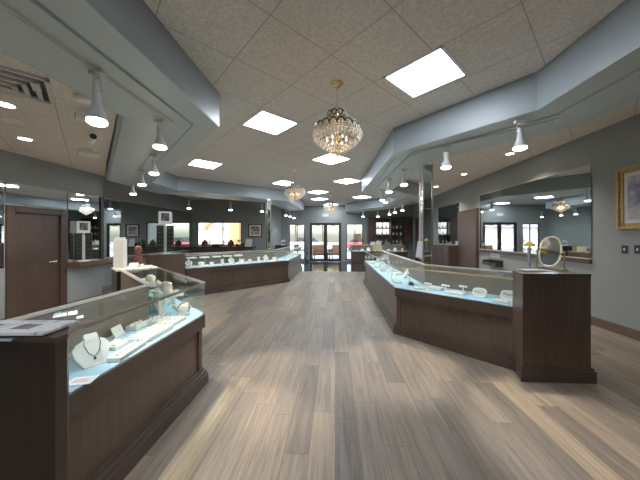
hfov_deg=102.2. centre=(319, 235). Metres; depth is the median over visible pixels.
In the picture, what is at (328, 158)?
ceiling light panel
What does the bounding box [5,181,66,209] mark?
wall mirror
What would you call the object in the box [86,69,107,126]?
lamp
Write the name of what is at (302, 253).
pavement
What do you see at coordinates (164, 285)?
cushion
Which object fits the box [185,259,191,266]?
bust
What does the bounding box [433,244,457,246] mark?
countertop
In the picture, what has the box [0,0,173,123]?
track
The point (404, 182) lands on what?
lamp
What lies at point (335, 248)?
armchair
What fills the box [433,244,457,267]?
base cabinet
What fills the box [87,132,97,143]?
security camera
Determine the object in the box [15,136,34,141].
recessed light
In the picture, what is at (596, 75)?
ceiling
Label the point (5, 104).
recessed light
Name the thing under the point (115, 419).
display case
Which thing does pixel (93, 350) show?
bust
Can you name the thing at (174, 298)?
tray
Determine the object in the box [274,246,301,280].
display case
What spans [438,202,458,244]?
wall mirror
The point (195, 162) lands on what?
ceiling light panel
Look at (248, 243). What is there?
sign holder
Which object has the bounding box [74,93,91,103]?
smoke detector
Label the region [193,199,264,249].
wall
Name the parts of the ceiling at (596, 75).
panel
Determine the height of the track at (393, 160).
0.023 m
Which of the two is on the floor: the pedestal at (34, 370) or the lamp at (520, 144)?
the pedestal at (34, 370)
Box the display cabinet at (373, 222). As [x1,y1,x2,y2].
[368,217,411,243]
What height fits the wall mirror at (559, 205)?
1.617 m
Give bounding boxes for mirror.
[0,180,4,269]
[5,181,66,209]
[67,192,98,262]
[104,198,149,257]
[150,205,192,253]
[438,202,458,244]
[479,164,591,258]
[533,236,567,270]
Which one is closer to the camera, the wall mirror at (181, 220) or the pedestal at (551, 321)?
the pedestal at (551, 321)
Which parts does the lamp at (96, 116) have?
bulb, lamp shade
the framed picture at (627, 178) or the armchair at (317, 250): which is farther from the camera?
the armchair at (317, 250)
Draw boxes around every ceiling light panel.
[187,158,222,168]
[241,109,298,135]
[271,180,295,185]
[307,190,327,193]
[311,153,350,164]
[311,198,326,200]
[333,178,359,183]
[353,195,369,198]
[382,44,468,98]
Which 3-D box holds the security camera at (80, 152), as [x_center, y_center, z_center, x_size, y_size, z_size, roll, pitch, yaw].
[-3.773,-1.362,4.202,0.092,0.135,0.253,0,0,43]
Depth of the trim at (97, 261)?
5.54 m
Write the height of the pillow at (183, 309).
0.116 m
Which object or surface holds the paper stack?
on the pedestal at (551, 321)
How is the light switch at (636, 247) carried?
attached to the wall at (615, 278)
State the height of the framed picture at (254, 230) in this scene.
0.620 m
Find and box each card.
[69,375,98,385]
[108,324,124,338]
[129,263,138,266]
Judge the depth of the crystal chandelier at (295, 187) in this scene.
6.73 m
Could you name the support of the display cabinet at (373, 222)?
attached to the wall at (310, 214)
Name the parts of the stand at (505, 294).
panel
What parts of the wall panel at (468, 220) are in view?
cornice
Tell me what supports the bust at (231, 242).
on the countertop at (196, 249)
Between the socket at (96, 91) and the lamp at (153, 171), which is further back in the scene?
the lamp at (153, 171)
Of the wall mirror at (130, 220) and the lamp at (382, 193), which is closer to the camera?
the lamp at (382, 193)
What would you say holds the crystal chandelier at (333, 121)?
hanging from the ceiling at (282, 58)
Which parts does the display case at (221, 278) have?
rail, panel, rail, moulding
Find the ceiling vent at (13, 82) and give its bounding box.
[0,65,55,105]
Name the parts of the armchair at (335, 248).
backrest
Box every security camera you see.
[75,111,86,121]
[78,148,98,157]
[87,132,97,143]
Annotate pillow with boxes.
[145,274,155,282]
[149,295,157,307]
[160,281,172,291]
[177,302,189,315]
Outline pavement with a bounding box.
[294,243,350,258]
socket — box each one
[91,83,102,105]
[151,159,156,167]
[156,127,163,138]
[443,152,448,160]
[516,128,523,139]
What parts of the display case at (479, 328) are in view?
moulding, rail, rail, panel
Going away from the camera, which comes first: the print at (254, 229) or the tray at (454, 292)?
the tray at (454, 292)
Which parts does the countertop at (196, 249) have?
door, door, door, door, door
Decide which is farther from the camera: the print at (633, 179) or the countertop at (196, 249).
the countertop at (196, 249)
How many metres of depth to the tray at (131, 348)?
1.70 m
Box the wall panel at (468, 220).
[457,208,478,269]
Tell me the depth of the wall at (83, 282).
5.14 m
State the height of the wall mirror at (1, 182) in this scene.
1.467 m
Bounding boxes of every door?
[5,205,66,319]
[310,223,340,261]
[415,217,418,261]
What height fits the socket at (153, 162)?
0.127 m
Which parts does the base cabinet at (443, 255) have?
door, door, door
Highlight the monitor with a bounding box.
[353,234,360,244]
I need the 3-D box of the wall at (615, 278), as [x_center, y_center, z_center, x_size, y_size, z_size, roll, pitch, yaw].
[4.739,-0.125,5.311,0.150,3.250,19.150,0,0,3]
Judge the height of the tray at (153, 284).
0.054 m
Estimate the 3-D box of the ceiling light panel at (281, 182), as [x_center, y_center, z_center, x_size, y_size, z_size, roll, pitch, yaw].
[-1.156,-1.745,8.519,0.651,0.014,0.651,0,0,-42]
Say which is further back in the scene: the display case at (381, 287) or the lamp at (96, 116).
the display case at (381, 287)
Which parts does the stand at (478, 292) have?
panel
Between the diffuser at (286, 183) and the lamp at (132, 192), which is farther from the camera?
the diffuser at (286, 183)
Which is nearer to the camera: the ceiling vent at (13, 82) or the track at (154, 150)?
the ceiling vent at (13, 82)
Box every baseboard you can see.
[0,294,102,319]
[591,316,639,340]
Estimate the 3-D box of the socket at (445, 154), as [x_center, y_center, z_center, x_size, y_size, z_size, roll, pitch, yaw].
[1.843,-1.161,3.774,0.072,0.127,0.071,0,0,3]
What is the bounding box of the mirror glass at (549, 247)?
[540,238,559,264]
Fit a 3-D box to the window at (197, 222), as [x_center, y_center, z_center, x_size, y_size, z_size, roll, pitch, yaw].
[-4.816,-0.110,12.368,2.200,1.120,0.080,0,0,3]
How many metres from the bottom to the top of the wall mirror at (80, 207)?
1.462 m
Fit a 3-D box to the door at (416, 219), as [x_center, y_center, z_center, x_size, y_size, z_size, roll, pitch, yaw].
[5.077,0.270,12.929,0.048,2.460,1.800,0,0,3]
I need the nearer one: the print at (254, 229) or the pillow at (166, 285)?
the pillow at (166, 285)
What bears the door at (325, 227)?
in the wall at (310, 214)
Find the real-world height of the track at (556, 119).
0.023 m
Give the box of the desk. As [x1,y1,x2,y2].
[275,245,289,248]
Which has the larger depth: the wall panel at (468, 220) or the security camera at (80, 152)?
the wall panel at (468, 220)
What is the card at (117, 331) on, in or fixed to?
on the display case at (115, 419)
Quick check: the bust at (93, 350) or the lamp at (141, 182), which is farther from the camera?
the lamp at (141, 182)
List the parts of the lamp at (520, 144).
bulb, lamp shade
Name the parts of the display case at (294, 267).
panel, moulding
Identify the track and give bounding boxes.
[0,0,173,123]
[127,149,156,184]
[371,159,394,192]
[410,118,557,154]
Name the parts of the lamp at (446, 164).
bulb, lamp shade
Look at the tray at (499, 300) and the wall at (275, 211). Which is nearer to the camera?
the tray at (499, 300)
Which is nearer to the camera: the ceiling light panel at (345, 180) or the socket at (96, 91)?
the socket at (96, 91)
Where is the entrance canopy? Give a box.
[204,223,240,243]
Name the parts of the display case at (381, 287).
moulding, rail, panel, rail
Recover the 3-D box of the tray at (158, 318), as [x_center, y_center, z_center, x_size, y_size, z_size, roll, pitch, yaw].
[-1.501,0.765,2.376,0.120,0.054,0.180,0,0,3]
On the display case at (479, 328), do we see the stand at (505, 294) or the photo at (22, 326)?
the stand at (505, 294)
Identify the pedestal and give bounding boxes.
[0,326,69,479]
[146,253,186,298]
[511,267,596,383]
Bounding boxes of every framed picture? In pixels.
[248,224,261,236]
[616,164,639,228]
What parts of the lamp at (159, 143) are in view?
bulb, lamp shade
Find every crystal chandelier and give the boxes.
[284,169,305,201]
[312,79,362,158]
[324,193,337,212]
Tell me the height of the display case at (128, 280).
1.040 m
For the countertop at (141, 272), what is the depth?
3.73 m
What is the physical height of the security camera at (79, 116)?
0.135 m
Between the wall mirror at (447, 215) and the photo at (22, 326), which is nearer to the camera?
the photo at (22, 326)
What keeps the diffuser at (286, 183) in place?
attached to the ceiling light panel at (281, 182)
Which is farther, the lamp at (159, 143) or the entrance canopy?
the entrance canopy
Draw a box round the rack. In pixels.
[482,258,502,266]
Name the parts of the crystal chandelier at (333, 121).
lamp shade, frame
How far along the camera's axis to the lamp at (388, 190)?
5.86 m
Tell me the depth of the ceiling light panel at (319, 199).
12.30 m
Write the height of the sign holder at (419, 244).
0.331 m
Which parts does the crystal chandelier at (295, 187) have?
lamp shade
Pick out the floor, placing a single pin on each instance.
(308, 379)
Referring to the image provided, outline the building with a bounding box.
[199,223,228,243]
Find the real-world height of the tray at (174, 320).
0.054 m
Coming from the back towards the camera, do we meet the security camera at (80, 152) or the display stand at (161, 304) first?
the security camera at (80, 152)
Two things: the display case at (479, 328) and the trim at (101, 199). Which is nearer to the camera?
the display case at (479, 328)
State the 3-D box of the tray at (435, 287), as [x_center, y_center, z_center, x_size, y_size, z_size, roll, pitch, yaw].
[1.733,0.765,3.855,0.120,0.054,0.200,0,0,-43]
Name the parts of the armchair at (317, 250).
backrest, seat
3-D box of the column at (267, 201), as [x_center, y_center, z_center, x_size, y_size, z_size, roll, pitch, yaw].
[-1.883,0.085,9.374,0.144,2.830,0.144,0,0,-42]
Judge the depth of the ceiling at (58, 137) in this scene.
3.46 m
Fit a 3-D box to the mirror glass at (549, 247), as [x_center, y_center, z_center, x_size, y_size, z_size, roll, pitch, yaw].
[2.678,0.180,3.001,0.095,0.323,0.180,0,0,-29]
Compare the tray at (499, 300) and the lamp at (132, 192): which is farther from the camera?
the lamp at (132, 192)
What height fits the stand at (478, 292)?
0.118 m
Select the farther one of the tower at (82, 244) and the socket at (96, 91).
the tower at (82, 244)
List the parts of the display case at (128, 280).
rail, panel, rail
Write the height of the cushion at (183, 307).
0.100 m
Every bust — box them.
[71,332,108,368]
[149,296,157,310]
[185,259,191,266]
[201,240,207,245]
[228,240,233,246]
[402,269,411,277]
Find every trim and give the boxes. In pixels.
[67,259,112,265]
[99,197,103,258]
[104,250,192,259]
[478,249,591,263]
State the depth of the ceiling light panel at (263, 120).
3.99 m
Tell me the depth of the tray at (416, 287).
3.82 m
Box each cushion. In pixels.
[161,282,171,289]
[178,303,188,312]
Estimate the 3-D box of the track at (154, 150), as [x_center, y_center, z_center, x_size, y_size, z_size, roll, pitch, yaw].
[-3.699,-1.319,5.255,0.044,0.023,3.537,0,0,-42]
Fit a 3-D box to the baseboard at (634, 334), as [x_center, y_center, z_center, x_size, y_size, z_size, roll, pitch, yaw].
[4.561,1.427,3.694,0.017,0.144,15.900,0,0,3]
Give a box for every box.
[113,237,126,267]
[373,246,381,250]
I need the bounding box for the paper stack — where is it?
[517,268,551,270]
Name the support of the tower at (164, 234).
on the pedestal at (174, 262)
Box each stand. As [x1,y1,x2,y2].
[156,299,166,315]
[472,288,486,297]
[500,290,511,300]
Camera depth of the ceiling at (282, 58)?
2.63 m
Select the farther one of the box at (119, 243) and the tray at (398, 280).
the tray at (398, 280)
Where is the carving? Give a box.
[134,246,143,265]
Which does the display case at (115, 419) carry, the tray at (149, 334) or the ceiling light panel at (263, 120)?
the tray at (149, 334)
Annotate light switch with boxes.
[621,245,627,253]
[634,245,639,253]
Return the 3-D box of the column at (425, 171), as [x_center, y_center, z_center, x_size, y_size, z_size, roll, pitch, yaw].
[2.004,0.085,4.873,0.194,2.830,0.194,0,0,3]
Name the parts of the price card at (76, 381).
printed panel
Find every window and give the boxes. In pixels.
[197,222,241,244]
[289,224,304,259]
[346,224,362,259]
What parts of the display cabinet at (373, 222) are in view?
door, door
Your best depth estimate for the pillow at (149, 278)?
3.38 m
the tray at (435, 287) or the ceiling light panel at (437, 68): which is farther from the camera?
the tray at (435, 287)
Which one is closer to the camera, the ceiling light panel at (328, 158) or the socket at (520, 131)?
the socket at (520, 131)
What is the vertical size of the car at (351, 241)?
1.389 m
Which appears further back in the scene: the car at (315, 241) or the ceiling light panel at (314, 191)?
the car at (315, 241)
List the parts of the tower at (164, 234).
rack panel, rack panel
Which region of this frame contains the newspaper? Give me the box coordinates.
[0,320,78,335]
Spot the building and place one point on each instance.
(214, 233)
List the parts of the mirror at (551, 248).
stand post, frame, stand post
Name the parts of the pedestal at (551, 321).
moulding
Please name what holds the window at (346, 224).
in the wall at (310, 214)
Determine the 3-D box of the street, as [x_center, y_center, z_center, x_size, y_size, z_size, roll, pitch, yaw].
[1.669,1.530,28.952,80.000,0.020,10.000,0,0,3]
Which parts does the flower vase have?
flower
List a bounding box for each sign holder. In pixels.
[245,239,252,246]
[415,241,421,257]
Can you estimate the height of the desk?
1.020 m
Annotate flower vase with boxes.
[524,241,534,268]
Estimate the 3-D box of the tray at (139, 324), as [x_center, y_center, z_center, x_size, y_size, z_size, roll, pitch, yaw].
[-1.584,0.765,2.245,0.100,0.054,0.160,0,0,3]
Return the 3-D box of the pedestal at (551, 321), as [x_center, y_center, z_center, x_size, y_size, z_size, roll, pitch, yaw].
[2.458,0.945,2.989,0.737,1.110,0.711,0,0,3]
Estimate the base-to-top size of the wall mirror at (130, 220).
1.787 m
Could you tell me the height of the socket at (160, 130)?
0.127 m
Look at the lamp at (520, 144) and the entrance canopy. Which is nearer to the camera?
the lamp at (520, 144)
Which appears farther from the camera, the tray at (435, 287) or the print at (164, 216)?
the print at (164, 216)
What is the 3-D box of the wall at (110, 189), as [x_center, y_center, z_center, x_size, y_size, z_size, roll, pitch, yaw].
[-6.351,-0.125,9.281,0.150,3.250,6.500,0,0,3]
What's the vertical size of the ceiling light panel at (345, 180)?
0.014 m
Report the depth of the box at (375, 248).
8.03 m
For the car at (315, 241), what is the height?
1.389 m
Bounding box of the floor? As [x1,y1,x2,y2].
[102,261,639,479]
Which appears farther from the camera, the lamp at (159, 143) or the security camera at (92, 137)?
the security camera at (92, 137)
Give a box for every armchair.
[312,245,327,258]
[328,245,338,258]
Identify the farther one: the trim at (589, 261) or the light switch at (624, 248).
the trim at (589, 261)
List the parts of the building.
pane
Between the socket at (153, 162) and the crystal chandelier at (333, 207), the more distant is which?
the crystal chandelier at (333, 207)
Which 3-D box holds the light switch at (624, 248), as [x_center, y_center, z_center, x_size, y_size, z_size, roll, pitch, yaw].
[4.573,0.203,3.875,0.013,0.124,0.084,0,0,3]
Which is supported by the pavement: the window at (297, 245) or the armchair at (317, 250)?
the armchair at (317, 250)
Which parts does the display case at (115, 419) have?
rail, panel, rail, moulding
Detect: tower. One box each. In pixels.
[74,221,92,261]
[156,211,173,253]
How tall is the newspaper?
0.012 m
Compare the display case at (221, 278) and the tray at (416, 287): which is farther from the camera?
the display case at (221, 278)
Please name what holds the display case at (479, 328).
on the floor
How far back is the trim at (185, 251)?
9.73 m
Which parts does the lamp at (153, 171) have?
lamp shade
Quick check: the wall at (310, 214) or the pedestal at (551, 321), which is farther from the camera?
the wall at (310, 214)
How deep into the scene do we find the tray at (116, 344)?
1.82 m
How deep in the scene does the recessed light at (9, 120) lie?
3.20 m
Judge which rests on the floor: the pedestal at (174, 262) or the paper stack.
the pedestal at (174, 262)
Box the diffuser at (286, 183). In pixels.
[273,181,290,185]
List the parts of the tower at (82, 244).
rack panel, rack panel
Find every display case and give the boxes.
[7,282,207,479]
[119,267,207,371]
[185,250,289,297]
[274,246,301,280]
[351,244,407,264]
[363,251,424,331]
[393,264,512,369]
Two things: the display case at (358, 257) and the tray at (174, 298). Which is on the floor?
the display case at (358, 257)
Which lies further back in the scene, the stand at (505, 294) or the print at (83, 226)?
the print at (83, 226)
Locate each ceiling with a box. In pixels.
[0,0,303,210]
[0,49,116,174]
[102,0,639,205]
[346,0,639,212]
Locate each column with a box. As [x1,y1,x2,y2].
[265,199,270,250]
[419,164,432,265]
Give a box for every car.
[290,237,330,250]
[347,237,361,250]
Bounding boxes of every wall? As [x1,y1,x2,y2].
[0,149,101,318]
[102,176,192,286]
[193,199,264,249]
[271,204,280,249]
[281,205,410,261]
[411,114,639,330]
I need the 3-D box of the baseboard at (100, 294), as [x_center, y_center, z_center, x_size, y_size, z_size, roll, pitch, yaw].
[-5.430,1.435,1.215,0.017,0.129,9.800,0,0,3]
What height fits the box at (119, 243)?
0.450 m
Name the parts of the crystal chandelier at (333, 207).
lamp shade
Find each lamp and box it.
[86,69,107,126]
[130,181,135,194]
[138,169,145,185]
[149,154,158,175]
[153,119,166,149]
[380,189,384,200]
[383,192,387,202]
[386,178,391,192]
[400,169,407,185]
[441,146,450,169]
[513,120,526,150]
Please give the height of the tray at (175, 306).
0.054 m
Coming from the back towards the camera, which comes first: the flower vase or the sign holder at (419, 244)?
the sign holder at (419, 244)
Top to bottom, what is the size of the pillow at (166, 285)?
0.116 m
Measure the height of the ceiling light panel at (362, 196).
0.014 m
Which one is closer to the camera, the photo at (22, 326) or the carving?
the photo at (22, 326)
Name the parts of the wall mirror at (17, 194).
edge trim, edge trim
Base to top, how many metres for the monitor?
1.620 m
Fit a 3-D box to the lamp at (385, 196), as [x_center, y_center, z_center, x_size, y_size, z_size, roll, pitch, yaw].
[1.945,-1.144,7.662,0.134,0.332,0.134,0,0,3]
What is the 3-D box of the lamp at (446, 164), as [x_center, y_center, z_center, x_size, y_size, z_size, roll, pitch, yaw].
[1.843,-1.144,3.774,0.134,0.332,0.134,0,0,3]
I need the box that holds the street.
[290,247,350,252]
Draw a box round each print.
[80,223,87,229]
[161,213,168,220]
[251,226,258,234]
[628,174,639,219]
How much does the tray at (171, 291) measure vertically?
0.054 m
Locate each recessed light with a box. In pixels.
[0,100,18,108]
[0,117,24,124]
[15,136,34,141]
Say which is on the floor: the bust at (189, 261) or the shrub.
the shrub
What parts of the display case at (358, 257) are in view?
moulding, panel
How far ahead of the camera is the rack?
6.88 m
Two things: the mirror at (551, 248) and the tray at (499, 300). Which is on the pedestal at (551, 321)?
the mirror at (551, 248)
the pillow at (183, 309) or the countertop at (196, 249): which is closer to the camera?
the pillow at (183, 309)
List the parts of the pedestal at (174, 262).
moulding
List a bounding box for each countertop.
[111,265,158,292]
[188,246,255,253]
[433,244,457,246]
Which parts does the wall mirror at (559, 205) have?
edge trim, edge trim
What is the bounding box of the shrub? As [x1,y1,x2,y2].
[304,237,308,261]
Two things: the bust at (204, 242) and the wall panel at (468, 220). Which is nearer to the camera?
the wall panel at (468, 220)
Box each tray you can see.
[107,341,145,362]
[109,338,128,350]
[125,319,146,329]
[128,323,172,342]
[147,314,168,324]
[148,280,161,286]
[154,292,163,297]
[157,314,185,325]
[159,295,175,301]
[163,289,183,297]
[172,302,191,310]
[392,278,402,282]
[414,286,426,289]
[429,285,443,289]
[446,290,466,295]
[493,298,509,303]
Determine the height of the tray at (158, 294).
0.054 m
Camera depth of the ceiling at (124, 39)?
2.25 m
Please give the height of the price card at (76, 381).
0.004 m
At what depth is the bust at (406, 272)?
4.87 m
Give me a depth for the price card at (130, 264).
3.90 m
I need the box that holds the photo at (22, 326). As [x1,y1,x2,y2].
[10,324,42,328]

